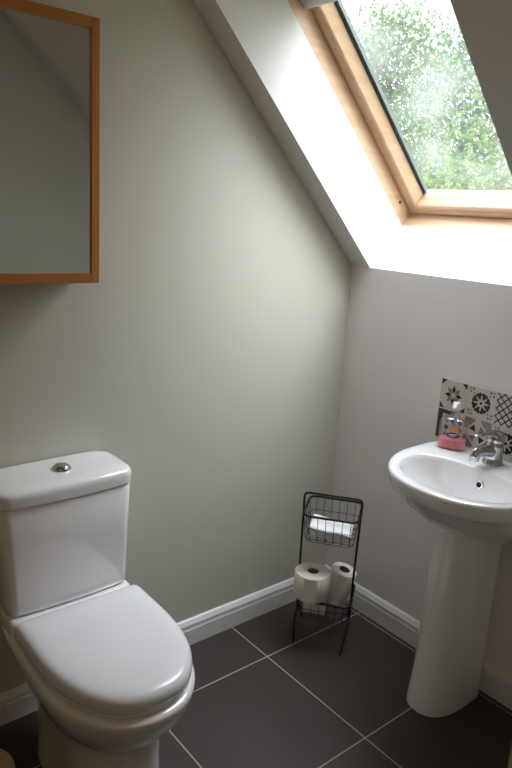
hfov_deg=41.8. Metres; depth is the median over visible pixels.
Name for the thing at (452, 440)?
soap bottle
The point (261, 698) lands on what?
floor
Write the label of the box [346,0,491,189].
leafy tree
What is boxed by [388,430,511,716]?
washbasin
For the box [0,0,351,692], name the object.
wall
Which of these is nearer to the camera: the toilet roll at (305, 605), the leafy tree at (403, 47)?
the toilet roll at (305, 605)
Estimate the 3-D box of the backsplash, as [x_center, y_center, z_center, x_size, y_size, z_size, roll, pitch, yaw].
[0.771,0.133,2.044,0.008,0.206,0.514,-9,19,-38]
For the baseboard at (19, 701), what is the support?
attached to the wall at (205, 355)
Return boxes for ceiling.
[193,0,511,285]
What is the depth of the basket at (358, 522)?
2.33 m
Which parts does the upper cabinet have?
door frame rail, door frame rail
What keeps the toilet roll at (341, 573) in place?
in the wire rack
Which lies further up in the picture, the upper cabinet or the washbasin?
the upper cabinet
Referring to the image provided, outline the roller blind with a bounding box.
[300,0,338,8]
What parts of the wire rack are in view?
leg, leg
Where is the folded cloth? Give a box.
[309,514,353,541]
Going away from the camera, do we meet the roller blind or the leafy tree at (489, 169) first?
the roller blind
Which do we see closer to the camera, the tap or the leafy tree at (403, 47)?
the tap
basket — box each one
[298,584,354,623]
[303,495,361,547]
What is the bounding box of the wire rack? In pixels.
[292,491,362,655]
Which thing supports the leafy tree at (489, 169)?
on the ground
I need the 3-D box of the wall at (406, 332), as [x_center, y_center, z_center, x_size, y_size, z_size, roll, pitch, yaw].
[1.185,0.497,1.681,0.100,1.323,2.650,-9,19,-38]
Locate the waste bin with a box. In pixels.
[0,748,14,767]
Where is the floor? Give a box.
[0,600,511,767]
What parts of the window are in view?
frame sill, sash rail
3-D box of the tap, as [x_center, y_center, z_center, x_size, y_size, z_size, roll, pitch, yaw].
[0.685,0.191,1.993,0.151,0.114,0.062,-9,19,-38]
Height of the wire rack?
0.559 m
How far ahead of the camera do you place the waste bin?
1.60 m
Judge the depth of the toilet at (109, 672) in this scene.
1.70 m
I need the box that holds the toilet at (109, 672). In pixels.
[0,451,194,767]
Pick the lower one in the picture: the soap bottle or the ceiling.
the soap bottle
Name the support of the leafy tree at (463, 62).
on the ground
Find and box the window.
[287,0,511,232]
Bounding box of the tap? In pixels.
[469,430,505,466]
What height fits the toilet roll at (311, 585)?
0.096 m
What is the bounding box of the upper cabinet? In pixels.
[0,0,99,283]
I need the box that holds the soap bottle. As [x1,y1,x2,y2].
[437,402,468,450]
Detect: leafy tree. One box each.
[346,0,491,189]
[374,47,444,184]
[393,5,506,190]
[413,51,511,190]
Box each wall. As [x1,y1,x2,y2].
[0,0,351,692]
[326,266,511,677]
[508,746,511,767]
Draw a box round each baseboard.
[0,565,324,725]
[325,564,511,709]
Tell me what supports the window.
attached to the ceiling
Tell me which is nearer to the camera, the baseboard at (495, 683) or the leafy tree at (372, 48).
the baseboard at (495, 683)
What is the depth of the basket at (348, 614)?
2.38 m
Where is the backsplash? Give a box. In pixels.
[435,377,511,461]
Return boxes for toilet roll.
[293,562,330,603]
[302,601,325,614]
[326,562,356,605]

